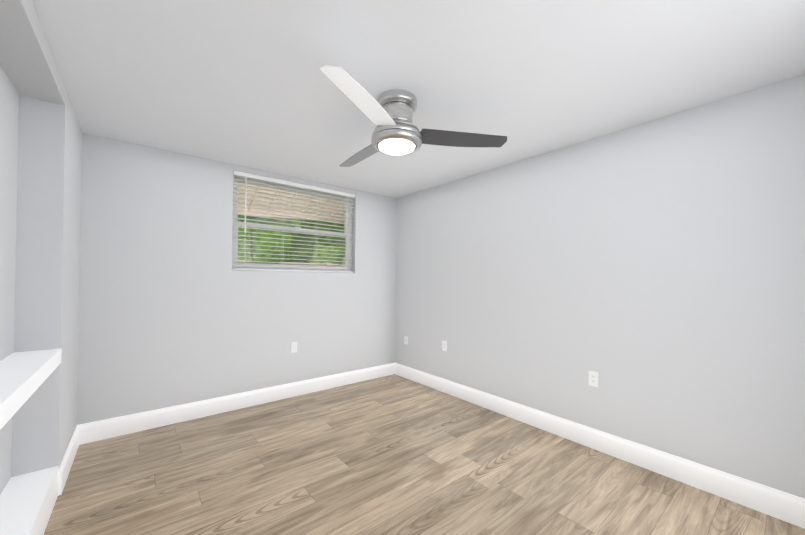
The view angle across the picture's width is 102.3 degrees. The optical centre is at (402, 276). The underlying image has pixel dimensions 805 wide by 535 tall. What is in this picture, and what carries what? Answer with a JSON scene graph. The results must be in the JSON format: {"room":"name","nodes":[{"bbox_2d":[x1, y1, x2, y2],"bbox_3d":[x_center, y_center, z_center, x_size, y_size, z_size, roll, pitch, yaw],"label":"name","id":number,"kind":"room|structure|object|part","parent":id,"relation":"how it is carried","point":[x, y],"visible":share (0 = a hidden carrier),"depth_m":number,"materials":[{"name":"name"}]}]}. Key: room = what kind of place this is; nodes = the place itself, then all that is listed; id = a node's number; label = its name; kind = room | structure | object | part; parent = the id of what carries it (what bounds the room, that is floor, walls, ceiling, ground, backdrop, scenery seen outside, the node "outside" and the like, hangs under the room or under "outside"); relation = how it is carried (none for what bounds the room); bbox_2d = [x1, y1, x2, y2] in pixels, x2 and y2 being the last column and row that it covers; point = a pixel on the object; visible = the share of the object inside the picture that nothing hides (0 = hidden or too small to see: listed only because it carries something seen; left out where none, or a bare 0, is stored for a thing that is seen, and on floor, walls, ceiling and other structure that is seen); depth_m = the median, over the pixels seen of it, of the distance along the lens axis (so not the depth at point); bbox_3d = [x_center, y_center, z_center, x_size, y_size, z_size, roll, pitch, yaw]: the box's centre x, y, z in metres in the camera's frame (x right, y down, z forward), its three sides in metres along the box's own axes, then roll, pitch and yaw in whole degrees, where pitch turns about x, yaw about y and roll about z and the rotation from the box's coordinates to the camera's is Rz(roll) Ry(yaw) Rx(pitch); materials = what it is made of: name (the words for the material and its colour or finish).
{"room":"empty bedroom","nodes":[
{"label":"empty bedroom","id":0,"kind":"room"},
{"bbox_2d":[0,0,82,493],"bbox_3d":[-1.379,0.084,0.900,0.300,2.400,3.870,1,-1,-39],"label":"wall","id":1,"kind":"structure","parent":0,"point":[40,183],"depth_m":1.86,"materials":[{"name":"white paint"}]},
{"bbox_2d":[0,348,61,428],"bbox_3d":[-1.309,0.464,0.905,0.184,0.083,2.450,1,-1,-39],"label":"shelf","id":2,"kind":"object","parent":1,"relation":"attached to","point":[24,376],"visible":0.96,"depth_m":1.43,"materials":[{"name":"white wood"}]},
{"bbox_2d":[0,0,64,104],"bbox_3d":[-1.298,-1.018,0.919,0.179,0.003,2.450,1,-1,-39],"label":"soffit","id":3,"kind":"structure","parent":1,"relation":"attached to","point":[24,66],"depth_m":1.51,"materials":[{"name":"white paint"}]},
{"bbox_2d":[58,424,81,495],"bbox_3d":[-2.242,1.215,2.186,0.015,0.150,0.720,1,-1,-39],"label":"baseboard","id":4,"kind":"structure","parent":1,"relation":"attached to","point":[76,440],"depth_m":2.13,"materials":[{"name":"white wood"}]},
{"bbox_2d":[77,133,396,424],"bbox_3d":[-1.409,0.111,3.500,3.637,2.400,0.200,1,-1,-39],"label":"wall","id":5,"kind":"structure","parent":0,"point":[175,309],"depth_m":2.96,"materials":[{"name":"white paint"}]},
{"bbox_2d":[82,363,393,443],"bbox_3d":[-1.303,1.237,3.445,3.060,0.150,0.015,1,-1,-39],"label":"baseboard","id":6,"kind":"structure","parent":5,"relation":"attached to","point":[127,424],"depth_m":3.07,"materials":[{"name":"white wood"}]},
{"bbox_2d":[238,182,344,222],"bbox_3d":[-1.570,-1.178,4.250,4.000,0.842,1.160,1,-1,-39],"label":"roof","id":7,"kind":"structure","parent":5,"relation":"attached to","point":[280,205],"depth_m":4.68,"materials":[{"name":"beige"}]},
{"bbox_2d":[232,176,351,272],"bbox_3d":[-1.202,-0.537,3.703,1.385,0.985,0.080,1,-1,-39],"label":"window","id":8,"kind":"structure","parent":5,"relation":"in","point":[235,264],"depth_m":3.62,"materials":[{"name":"white plastic"}]},
{"bbox_2d":[238,185,345,264],"bbox_3d":[-1.202,-0.543,3.703,1.245,0.834,0.034,1,-1,-39],"label":"window panel","id":9,"kind":"object","parent":8,"relation":"attached to","point":[287,233],"visible":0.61,"depth_m":3.61,"materials":[{"name":"clear glass"}]},
{"bbox_2d":[232,171,354,272],"bbox_3d":[-1.147,-0.539,3.636,1.373,0.979,0.056,1,-1,-39],"label":"window blinds","id":10,"kind":"object","parent":8,"relation":"attached to","point":[283,182],"visible":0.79,"depth_m":3.56,"materials":[{"name":"white plastic"}]},
{"bbox_2d":[244,176,348,269],"bbox_3d":[-1.138,-0.530,3.637,1.180,0.931,0.064,1,-1,-39],"label":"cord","id":11,"kind":"object","parent":10,"relation":"attached to","point":[283,223],"visible":0.98,"depth_m":3.49,"materials":[{"name":"white fabric"}]},
{"bbox_2d":[291,342,296,352],"bbox_3d":[-1.186,0.780,3.547,0.070,0.115,0.007,1,-1,-39],"label":"electrical outlet","id":12,"kind":"object","parent":5,"relation":"attached to","point":[293,347],"visible":1,"depth_m":3.54,"materials":[{"name":"white plastic"}]},
{"bbox_2d":[32,0,804,197],"bbox_3d":[0.259,-1.145,1.478,3.637,0.100,5.450,1,-1,-39],"label":"ceiling","id":13,"kind":"structure","parent":0,"point":[248,83],"depth_m":1.72,"materials":[{"name":"white paint"}]},
{"bbox_2d":[320,65,506,166],"bbox_3d":[-0.137,-0.933,2.131,1.263,0.318,1.130,1,-1,-39],"label":"fan","id":14,"kind":"object","parent":13,"relation":"hanging from","point":[363,100],"depth_m":1.93,"materials":[{"name":"silver metal"}]},
{"bbox_3d":[-0.035,-0.933,2.023,0.320,0.318,0.320,1,-1,-39],"label":"fan body","id":15,"kind":"part","parent":14,"relation":"part of","materials":[{"name":"silver metal"}]},
{"bbox_2d":[44,374,804,534],"bbox_3d":[0.296,1.330,1.500,3.487,0.050,5.450,1,-1,-39],"label":"floor","id":16,"kind":"structure","parent":0,"point":[394,454],"depth_m":2.07,"materials":[{"name":"wood"}]},
{"bbox_2d":[0,466,57,534],"bbox_3d":[-1.317,1.197,0.896,0.180,0.176,2.450,1,-1,-39],"label":"platform","id":17,"kind":"object","parent":16,"relation":"on","point":[27,502],"visible":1,"depth_m":1.62,"materials":[{"name":"white wood"}]},
{"bbox_2d":[395,74,804,498],"bbox_3d":[1.208,0.129,3.007,0.200,2.400,3.870,1,-1,-39],"label":"wall","id":18,"kind":"structure","parent":0,"point":[652,272],"depth_m":2.26,"materials":[{"name":"white paint"}]},
{"bbox_2d":[404,336,407,344],"bbox_3d":[0.043,0.842,4.253,0.015,0.105,0.070,1,-1,-39],"label":"electrical outlet","id":19,"kind":"object","parent":18,"relation":"attached to","point":[405,339],"visible":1,"depth_m":4.25,"materials":[{"name":"white plastic"}]},
{"bbox_2d":[442,340,446,350],"bbox_3d":[0.482,0.800,3.721,0.007,0.115,0.070,1,-1,-39],"label":"electrical outlet","id":20,"kind":"object","parent":18,"relation":"attached to","point":[444,345],"visible":1,"depth_m":3.72,"materials":[{"name":"white plastic"}]},
{"bbox_2d":[588,371,598,387],"bbox_3d":[1.474,0.794,2.503,0.007,0.115,0.070,1,-1,-39],"label":"electrical outlet","id":21,"kind":"object","parent":18,"relation":"attached to","point":[593,378],"visible":1,"depth_m":2.50,"materials":[{"name":"white plastic"}]},
{"bbox_2d":[394,363,804,528],"bbox_3d":[1.077,1.253,2.974,0.015,0.150,3.750,1,-1,-39],"label":"baseboard","id":22,"kind":"structure","parent":18,"relation":"attached to","point":[780,505],"depth_m":2.24,"materials":[{"name":"white wood"}]},
{"label":"outside","id":23,"kind":"structure","parent":0,"visible":0},
{"bbox_3d":[-15.415,1.816,34.809,100.000,0.100,66.050,1,-1,-39],"label":"ground","id":24,"kind":"structure","parent":23,"visible":0},
{"bbox_2d":[238,215,295,262],"bbox_3d":[-5.139,-1.484,11.488,3.531,6.193,3.935,1,-1,-39],"label":"tree","id":25,"kind":"object","parent":24,"relation":"on","point":[265,219],"depth_m":10.95,"materials":[{"name":"green plant"}]},
{"bbox_2d":[238,260,344,265],"bbox_3d":[-5.410,0.400,22.553,80.000,2.650,0.500,1,-1,-39],"label":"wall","id":26,"kind":"structure","parent":24,"relation":"on","point":[290,263],"depth_m":21.83,"materials":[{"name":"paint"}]},
{"bbox_2d":[238,219,344,263],"bbox_3d":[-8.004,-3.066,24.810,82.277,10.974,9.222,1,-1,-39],"label":"tree","id":27,"kind":"object","parent":24,"relation":"on","point":[266,260],"depth_m":20.61,"materials":[{"name":"green plant"}]},
{"bbox_2d":[297,219,344,246],"bbox_3d":[-2.824,-2.078,17.159,5.989,7.540,6.410,1,-1,-39],"label":"tree","id":28,"kind":"object","parent":24,"relation":"on","point":[340,243],"depth_m":16.69,"materials":[{"name":"green plant"}]},
{"bbox_2d":[300,219,344,245],"bbox_3d":[-2.367,-1.630,14.391,4.989,6.593,5.371,1,-1,-39],"label":"tree","id":29,"kind":"object","parent":24,"relation":"on","point":[323,237],"depth_m":13.06,"materials":[{"name":"green plant"}]}
]}

